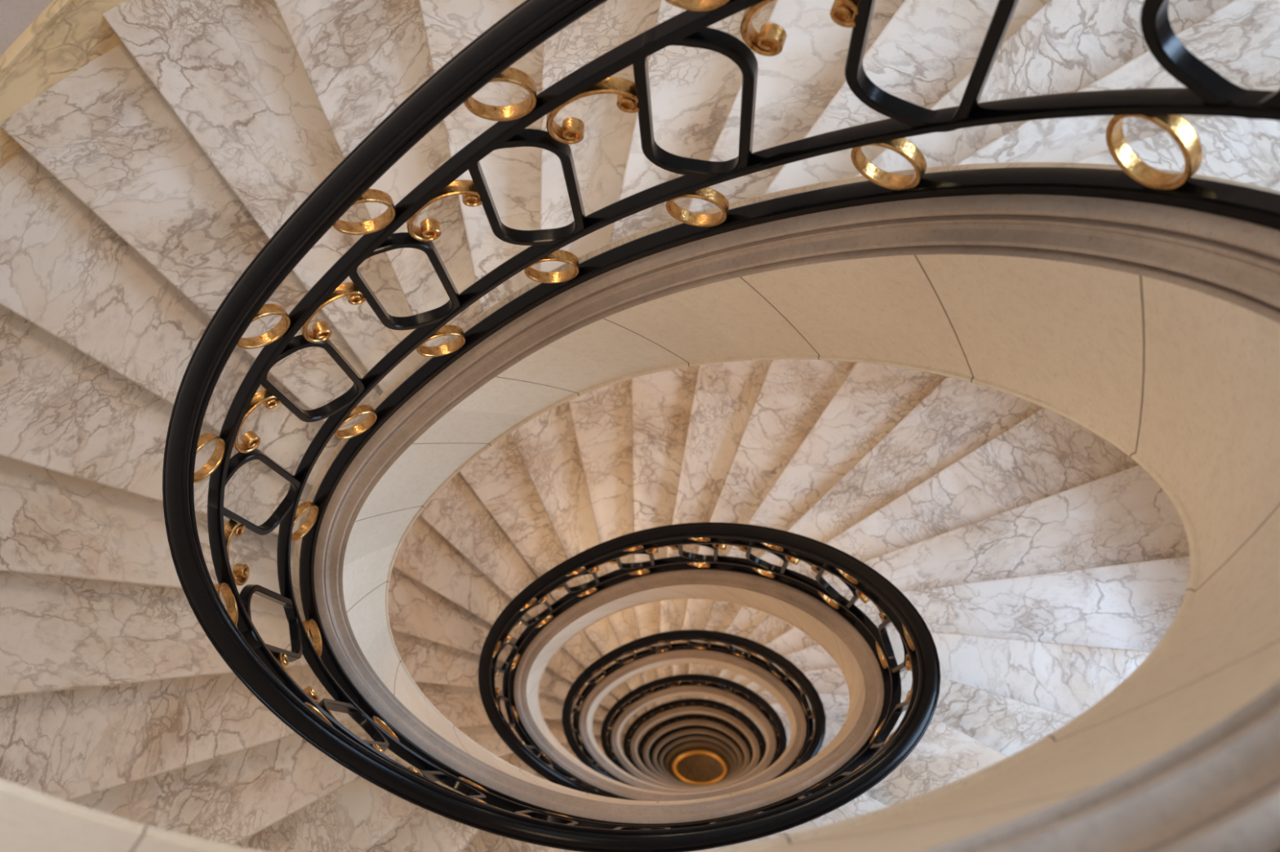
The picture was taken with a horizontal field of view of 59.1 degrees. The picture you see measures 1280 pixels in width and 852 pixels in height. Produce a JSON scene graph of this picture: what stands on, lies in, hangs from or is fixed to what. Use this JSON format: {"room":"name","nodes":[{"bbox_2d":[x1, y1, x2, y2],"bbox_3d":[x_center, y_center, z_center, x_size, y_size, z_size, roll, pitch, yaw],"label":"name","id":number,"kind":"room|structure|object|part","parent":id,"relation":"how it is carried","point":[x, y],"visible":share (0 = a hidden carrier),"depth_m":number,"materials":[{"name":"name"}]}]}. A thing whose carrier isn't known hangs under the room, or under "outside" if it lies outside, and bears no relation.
{"room":"spiral staircase","nodes":[
{"label":"spiral staircase","id":0,"kind":"room"},
{"bbox_2d":[0,0,53,57],"bbox_3d":[0.952,5.959,20.583,6.308,54.590,5.564,-5,72,2],"label":"wall","id":1,"kind":"structure","parent":0,"point":[15,15],"depth_m":3.79,"materials":[{"name":"grey stone"}]},
{"bbox_2d":[0,778,266,851],"bbox_3d":[-0.525,-0.939,-0.604,5.063,4.212,5.543,42,79,14],"label":"flight","id":2,"kind":"object","parent":1,"relation":"attached to","point":[31,820],"visible":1,"depth_m":1.07,"materials":[{"name":"white stone"}]},
{"bbox_2d":[0,0,1279,851],"bbox_3d":[-0.087,0.417,3.030,5.967,4.665,5.207,-2,72,3],"label":"flight","id":3,"kind":"object","parent":1,"relation":"attached to","point":[151,150],"visible":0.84,"depth_m":3.31,"materials":[{"name":"white stone"}]},
{"bbox_3d":[-0.090,0.397,2.970,5.973,4.539,5.204,2,73,4],"label":"skirting","id":4,"kind":"part","parent":3,"relation":"part of","materials":[{"name":"yellow stone"}]},
{"bbox_2d":[162,0,1279,851],"bbox_3d":[-0.131,0.185,2.296,2.224,5.121,1.462,-2,72,3],"label":"balustrade","id":5,"kind":"object","parent":3,"relation":"on","point":[260,666],"visible":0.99,"depth_m":2.41,"materials":[{"name":"black metal"}]},
{"bbox_3d":[-1.079,0.190,3.184,0.039,0.441,0.201,31,77,12],"label":"panel frame","id":6,"kind":"part","parent":5,"relation":"part of","materials":[{"name":"black paint"}]},
{"bbox_3d":[-1.122,0.606,3.451,0.042,0.441,0.203,-12,72,0],"label":"panel frame","id":7,"kind":"part","parent":5,"relation":"part of","materials":[{"name":"black paint"}]},
{"bbox_3d":[-0.855,-0.120,2.948,0.201,0.441,0.035,-31,73,-6],"label":"panel frame","id":8,"kind":"part","parent":5,"relation":"part of","materials":[{"name":"black paint"}]},
{"bbox_3d":[-0.937,0.984,3.696,0.037,0.441,0.203,-44,75,-10],"label":"panel frame","id":9,"kind":"part","parent":5,"relation":"part of","materials":[{"name":"black paint"}]},
{"bbox_3d":[-0.561,-0.339,2.712,0.205,0.441,0.035,-17,72,-2],"label":"panel frame","id":10,"kind":"part","parent":5,"relation":"part of","materials":[{"name":"black paint"}]},
{"bbox_3d":[-0.155,0.046,1.856,2.230,4.196,1.459,2,73,4],"label":"handrail","id":11,"kind":"part","parent":5,"relation":"part of","materials":[{"name":"black metal"}]},
{"bbox_3d":[-0.649,1.250,3.889,0.200,0.441,0.035,25,76,11],"label":"panel frame","id":12,"kind":"part","parent":5,"relation":"part of","materials":[{"name":"black paint"}]},
{"bbox_3d":[-0.143,0.110,2.060,2.190,4.150,1.419,2,73,4],"label":"rail","id":13,"kind":"part","parent":5,"relation":"part of","materials":[{"name":"black metal"}]},
{"bbox_3d":[-0.236,-0.498,2.410,0.212,0.441,0.035,-4,72,2],"label":"panel frame","id":14,"kind":"part","parent":5,"relation":"part of","materials":[{"name":"black paint"}]},
{"bbox_3d":[-0.328,1.392,3.965,0.199,0.441,0.034,12,74,7],"label":"panel frame","id":15,"kind":"part","parent":5,"relation":"part of","materials":[{"name":"black paint"}]},
{"bbox_3d":[0.006,1.440,3.983,0.202,0.441,0.034,0,72,3],"label":"panel frame","id":16,"kind":"part","parent":5,"relation":"part of","materials":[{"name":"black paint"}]},
{"bbox_3d":[0.102,-0.580,2.068,0.216,0.441,0.035,10,73,6],"label":"panel frame","id":17,"kind":"part","parent":5,"relation":"part of","materials":[{"name":"black paint"}]},
{"bbox_3d":[0.422,-0.582,1.666,0.217,0.441,0.036,26,76,11],"label":"panel frame","id":18,"kind":"part","parent":5,"relation":"part of","materials":[{"name":"black paint"}]},
{"bbox_3d":[0.689,-0.497,1.217,0.037,0.441,0.218,-43,75,-10],"label":"panel frame","id":19,"kind":"part","parent":5,"relation":"part of","materials":[{"name":"black paint"}]},
{"bbox_3d":[-0.096,0.362,2.857,2.115,4.293,1.344,2,73,4],"label":"moulding","id":20,"kind":"part","parent":3,"relation":"part of","materials":[{"name":"stone"}]},
{"bbox_2d":[592,664,791,791],"bbox_3d":[0.611,4.130,14.796,5.974,4.662,5.204,2,73,4],"label":"flight","id":21,"kind":"object","parent":1,"relation":"attached to","point":[639,680],"visible":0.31,"depth_m":14.80,"materials":[{"name":"white stone"}]},
{"bbox_2d":[600,674,786,781],"bbox_3d":[0.566,3.900,14.061,2.217,5.121,1.466,-4,72,2],"label":"balustrade","id":22,"kind":"object","parent":21,"relation":"on","point":[746,694],"visible":0.67,"depth_m":13.83,"materials":[{"name":"black metal"}]},
{"bbox_3d":[-0.411,3.984,15.003,0.041,0.440,0.202,23,75,10],"label":"panel frame","id":23,"kind":"part","parent":22,"relation":"part of","materials":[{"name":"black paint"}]},
{"bbox_3d":[-0.402,4.406,15.269,0.041,0.440,0.204,-20,72,-3],"label":"panel frame","id":24,"kind":"part","parent":22,"relation":"part of","materials":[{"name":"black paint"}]},
{"bbox_3d":[-0.212,3.648,14.758,0.200,0.440,0.036,-35,74,-8],"label":"panel frame","id":25,"kind":"part","parent":22,"relation":"part of","materials":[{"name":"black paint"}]},
{"bbox_3d":[0.072,3.415,14.530,0.204,0.440,0.035,-20,72,-3],"label":"panel frame","id":26,"kind":"part","parent":22,"relation":"part of","materials":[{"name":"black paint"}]},
{"bbox_3d":[0.392,3.243,14.240,0.211,0.440,0.035,-7,72,1],"label":"panel frame","id":27,"kind":"part","parent":22,"relation":"part of","materials":[{"name":"black paint"}]},
{"bbox_3d":[0.554,3.824,13.825,2.190,4.150,1.419,2,73,4],"label":"rail","id":28,"kind":"part","parent":22,"relation":"part of","materials":[{"name":"black paint"}]},
{"bbox_3d":[0.729,3.144,13.907,0.215,0.440,0.035,7,73,6],"label":"panel frame","id":29,"kind":"part","parent":22,"relation":"part of","materials":[{"name":"black paint"}]},
{"bbox_3d":[1.056,3.126,13.520,0.217,0.440,0.035,22,75,10],"label":"panel frame","id":30,"kind":"part","parent":22,"relation":"part of","materials":[{"name":"black paint"}]},
{"bbox_3d":[1.337,3.191,13.075,0.218,0.440,0.036,40,79,14],"label":"panel frame","id":31,"kind":"part","parent":22,"relation":"part of","materials":[{"name":"black paint"}]},
{"bbox_3d":[1.523,3.360,12.631,0.042,0.440,0.221,-19,72,-3],"label":"panel frame","id":32,"kind":"part","parent":22,"relation":"part of","materials":[{"name":"black paint"}]},
{"bbox_3d":[0.601,4.075,14.622,2.115,4.293,1.344,2,73,4],"label":"moulding","id":33,"kind":"part","parent":21,"relation":"part of","materials":[{"name":"stone"}]},
{"bbox_2d":[620,695,766,788],"bbox_3d":[0.843,5.369,18.717,5.974,4.662,5.204,2,73,4],"label":"flight","id":34,"kind":"object","parent":1,"relation":"attached to","point":[740,726],"visible":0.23,"depth_m":18.73,"materials":[{"name":"white stone"}]},
{"bbox_2d":[622,698,766,776],"bbox_3d":[0.798,5.138,17.982,2.217,5.121,1.466,-4,72,2],"label":"balustrade","id":35,"kind":"object","parent":34,"relation":"on","point":[649,714],"visible":0.63,"depth_m":17.77,"materials":[{"name":"black metal"}]},
{"bbox_3d":[0.283,4.667,18.469,0.204,0.440,0.035,-21,72,-3],"label":"panel frame","id":36,"kind":"part","parent":35,"relation":"part of","materials":[{"name":"black paint"}]},
{"bbox_3d":[0.601,4.490,18.184,0.210,0.440,0.035,-8,72,1],"label":"panel frame","id":37,"kind":"part","parent":35,"relation":"part of","materials":[{"name":"black paint"}]},
{"bbox_3d":[0.786,5.062,17.746,2.190,4.150,1.419,2,73,4],"label":"rail","id":38,"kind":"part","parent":35,"relation":"part of","materials":[{"name":"black paint"}]},
{"bbox_3d":[0.938,4.386,17.853,0.215,0.440,0.035,6,73,5],"label":"panel frame","id":39,"kind":"part","parent":35,"relation":"part of","materials":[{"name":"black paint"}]},
{"bbox_3d":[1.748,4.582,16.582,0.041,0.440,0.221,-22,73,-4],"label":"panel frame","id":40,"kind":"part","parent":35,"relation":"part of","materials":[{"name":"black paint"}]},
{"bbox_2d":[636,713,750,786],"bbox_3d":[1.076,6.606,22.639,5.974,4.662,5.204,2,73,4],"label":"flight","id":41,"kind":"object","parent":1,"relation":"attached to","point":[689,722],"visible":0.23,"depth_m":22.68,"materials":[{"name":"white stone"}]},
{"bbox_2d":[637,714,753,774],"bbox_3d":[1.030,6.375,21.904,2.217,5.121,1.466,-4,72,2],"label":"balustrade","id":42,"kind":"object","parent":41,"relation":"on","point":[651,732],"visible":0.58,"depth_m":21.75,"materials":[{"name":"black metal"}]},
{"bbox_2d":[538,599,849,797],"bbox_3d":[0.379,2.893,10.874,5.974,4.662,5.204,2,73,4],"label":"flight","id":43,"kind":"object","parent":1,"relation":"attached to","point":[618,629],"visible":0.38,"depth_m":10.75,"materials":[{"name":"white stone"}]},
{"bbox_3d":[0.369,2.837,10.700,2.115,4.293,1.344,2,73,4],"label":"moulding","id":44,"kind":"part","parent":43,"relation":"part of","materials":[{"name":"stone"}]},
{"bbox_2d":[561,629,826,787],"bbox_3d":[0.333,2.662,10.139,2.217,5.121,1.466,-4,72,2],"label":"balustrade","id":45,"kind":"object","parent":43,"relation":"on","point":[815,734],"visible":0.73,"depth_m":9.77,"materials":[{"name":"black metal"}]},
{"bbox_3d":[-0.635,2.719,11.063,0.040,0.440,0.201,26,76,11],"label":"panel frame","id":46,"kind":"part","parent":45,"relation":"part of","materials":[{"name":"black paint"}]},
{"bbox_3d":[-0.643,3.140,11.330,0.041,0.440,0.204,-18,72,-2],"label":"panel frame","id":47,"kind":"part","parent":45,"relation":"part of","materials":[{"name":"black paint"}]},
{"bbox_3d":[-0.427,2.392,10.821,0.200,0.440,0.036,-34,74,-7],"label":"panel frame","id":48,"kind":"part","parent":45,"relation":"part of","materials":[{"name":"black paint"}]},
{"bbox_3d":[-0.436,3.503,11.569,0.203,0.440,0.036,40,79,14],"label":"panel frame","id":49,"kind":"part","parent":45,"relation":"part of","materials":[{"name":"black paint"}]},
{"bbox_3d":[-0.140,2.163,10.591,0.204,0.440,0.035,-19,72,-3],"label":"panel frame","id":50,"kind":"part","parent":45,"relation":"part of","materials":[{"name":"black paint"}]},
{"bbox_3d":[0.182,1.995,10.297,0.211,0.440,0.035,-6,72,2],"label":"panel frame","id":51,"kind":"part","parent":45,"relation":"part of","materials":[{"name":"black paint"}]},
{"bbox_3d":[0.322,2.586,9.903,2.190,4.150,1.419,2,73,4],"label":"rail","id":52,"kind":"part","parent":45,"relation":"part of","materials":[{"name":"black metal"}]},
{"bbox_3d":[0.520,1.902,9.961,0.216,0.440,0.035,8,73,6],"label":"panel frame","id":53,"kind":"part","parent":45,"relation":"part of","materials":[{"name":"black paint"}]},
{"bbox_3d":[0.845,1.889,9.569,0.217,0.440,0.035,23,75,10],"label":"panel frame","id":54,"kind":"part","parent":45,"relation":"part of","materials":[{"name":"black paint"}]},
{"bbox_3d":[1.122,1.961,9.122,0.218,0.440,0.037,42,79,14],"label":"panel frame","id":55,"kind":"part","parent":45,"relation":"part of","materials":[{"name":"black paint"}]},
{"bbox_3d":[1.234,2.392,8.325,0.042,0.440,0.223,30,77,12],"label":"panel frame","id":56,"kind":"part","parent":45,"relation":"part of","materials":[{"name":"black paint"}]},
{"bbox_3d":[1.297,2.138,8.681,0.042,0.440,0.221,-17,72,-2],"label":"panel frame","id":57,"kind":"part","parent":45,"relation":"part of","materials":[{"name":"black paint"}]},
{"bbox_2d":[649,728,742,786],"bbox_3d":[1.308,7.844,26.560,5.974,4.662,5.204,2,73,4],"label":"flight","id":58,"kind":"object","parent":1,"relation":"attached to","point":[668,739],"visible":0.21,"depth_m":26.49,"materials":[{"name":"white stone"}]},
{"bbox_2d":[648,724,744,773],"bbox_3d":[1.263,7.614,25.825,2.217,5.121,1.466,-4,72,2],"label":"balustrade","id":59,"kind":"object","parent":58,"relation":"on","point":[659,740],"visible":0.53,"depth_m":25.77,"materials":[{"name":"black metal"}]},
{"bbox_2d":[659,736,737,786],"bbox_3d":[1.540,9.082,30.482,5.974,4.662,5.204,2,73,4],"label":"flight","id":60,"kind":"object","parent":1,"relation":"attached to","point":[667,748],"visible":0.16,"depth_m":30.45,"materials":[{"name":"white stone"}]},
{"bbox_2d":[656,733,738,770],"bbox_3d":[1.495,8.851,29.747,2.217,5.121,1.466,-4,72,2],"label":"balustrade","id":61,"kind":"object","parent":60,"relation":"on","point":[674,740],"visible":0.44,"depth_m":29.78,"materials":[{"name":"black metal"}]},
{"bbox_2d":[667,745,730,785],"bbox_3d":[2.080,11.955,39.583,2.075,6.179,1.304,2,73,4],"label":"trim","id":62,"kind":"structure","parent":1,"relation":"attached to","point":[675,756],"depth_m":38.53,"materials":[{"name":"brown paint"}]},
{"bbox_2d":[664,741,734,785],"bbox_3d":[1.773,10.320,34.403,5.974,4.662,5.204,2,73,4],"label":"flight","id":63,"kind":"object","parent":1,"relation":"attached to","point":[686,744],"visible":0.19,"depth_m":34.34,"materials":[{"name":"white stone"}]},
{"bbox_2d":[662,739,734,771],"bbox_3d":[1.727,10.089,33.668,2.217,5.121,1.466,-4,72,2],"label":"balustrade","id":64,"kind":"object","parent":63,"relation":"on","point":[694,740],"visible":0.28,"depth_m":33.74,"materials":[{"name":"black metal"}]},
{"bbox_2d":[387,359,1190,848],"bbox_3d":[0.148,1.655,6.952,5.969,4.665,5.205,0,72,3],"label":"flight","id":65,"kind":"object","parent":1,"relation":"attached to","point":[1042,565],"visible":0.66,"depth_m":6.42,"materials":[{"name":"white stone"}]},
{"bbox_3d":[0.136,1.600,6.779,2.115,4.293,1.344,2,73,4],"label":"moulding","id":66,"kind":"part","parent":65,"relation":"part of","materials":[{"name":"stone"}]},
{"bbox_2d":[478,522,941,848],"bbox_3d":[0.102,1.423,6.218,2.226,5.121,1.460,0,72,3],"label":"balustrade","id":67,"kind":"object","parent":65,"relation":"on","point":[877,757],"visible":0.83,"depth_m":5.26,"materials":[{"name":"black metal"}]},
{"bbox_3d":[-0.857,1.454,7.124,0.040,0.441,0.201,29,76,11],"label":"panel frame","id":68,"kind":"part","parent":67,"relation":"part of","materials":[{"name":"black paint"}]},
{"bbox_3d":[-0.883,1.873,7.391,0.041,0.441,0.203,-15,72,-1],"label":"panel frame","id":69,"kind":"part","parent":67,"relation":"part of","materials":[{"name":"black paint"}]},
{"bbox_3d":[-0.641,1.135,6.885,0.200,0.441,0.035,-33,74,-7],"label":"panel frame","id":70,"kind":"part","parent":67,"relation":"part of","materials":[{"name":"black paint"}]},
{"bbox_3d":[-0.687,2.244,7.633,0.203,0.441,0.036,42,79,14],"label":"panel frame","id":71,"kind":"part","parent":67,"relation":"part of","materials":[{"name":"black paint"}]},
{"bbox_3d":[-0.350,0.912,6.652,0.205,0.441,0.035,-18,72,-2],"label":"panel frame","id":72,"kind":"part","parent":67,"relation":"part of","materials":[{"name":"black paint"}]},
{"bbox_3d":[-0.395,2.502,7.821,0.200,0.441,0.035,24,75,10],"label":"panel frame","id":73,"kind":"part","parent":67,"relation":"part of","materials":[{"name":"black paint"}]},
{"bbox_3d":[-0.027,0.748,6.353,0.212,0.441,0.035,-5,72,2],"label":"panel frame","id":74,"kind":"part","parent":67,"relation":"part of","materials":[{"name":"black paint"}]},
{"bbox_3d":[0.311,0.661,6.015,0.216,0.441,0.035,9,73,6],"label":"panel frame","id":75,"kind":"part","parent":67,"relation":"part of","materials":[{"name":"black paint"}]},
{"bbox_3d":[0.131,1.568,6.679,2.200,4.154,1.429,2,73,4],"label":"foot rail","id":76,"kind":"part","parent":67,"relation":"part of","materials":[{"name":"black paint"}]},
{"bbox_3d":[0.089,1.348,5.982,2.190,4.150,1.419,2,73,4],"label":"rail","id":77,"kind":"part","parent":67,"relation":"part of","materials":[{"name":"black metal"}]},
{"bbox_3d":[0.355,1.437,4.083,0.210,0.441,0.034,-12,72,0],"label":"panel frame","id":78,"kind":"part","parent":67,"relation":"part of","materials":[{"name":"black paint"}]},
{"bbox_3d":[0.633,0.653,5.618,0.217,0.441,0.035,24,76,10],"label":"panel frame","id":79,"kind":"part","parent":67,"relation":"part of","materials":[{"name":"black paint"}]},
{"bbox_3d":[0.699,1.355,4.210,0.218,0.441,0.036,-27,73,-5],"label":"panel frame","id":80,"kind":"part","parent":67,"relation":"part of","materials":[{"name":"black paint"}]},
{"bbox_3d":[0.906,0.732,5.170,0.037,0.441,0.218,-44,75,-10],"label":"panel frame","id":81,"kind":"part","parent":67,"relation":"part of","materials":[{"name":"black paint"}]},
{"bbox_3d":[0.987,1.170,4.386,0.042,0.441,0.223,33,77,13],"label":"panel frame","id":82,"kind":"part","parent":67,"relation":"part of","materials":[{"name":"black paint"}]},
{"bbox_3d":[1.070,0.916,4.730,0.043,0.441,0.222,-14,72,-1],"label":"panel frame","id":83,"kind":"part","parent":67,"relation":"part of","materials":[{"name":"black paint"}]},
{"bbox_2d":[673,751,726,785],"bbox_3d":[2.263,12.931,42.673,2.100,0.438,1.329,2,73,4],"label":"floor border","id":84,"kind":"object","parent":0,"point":[719,760],"depth_m":42.49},
{"bbox_2d":[675,754,724,782],"bbox_3d":[2.494,14.161,46.571,6.200,0.001,5.429,2,73,4],"label":"floor","id":85,"kind":"structure","parent":0,"point":[698,768],"depth_m":46.59,"materials":[{"name":"brown stone"}]}
]}

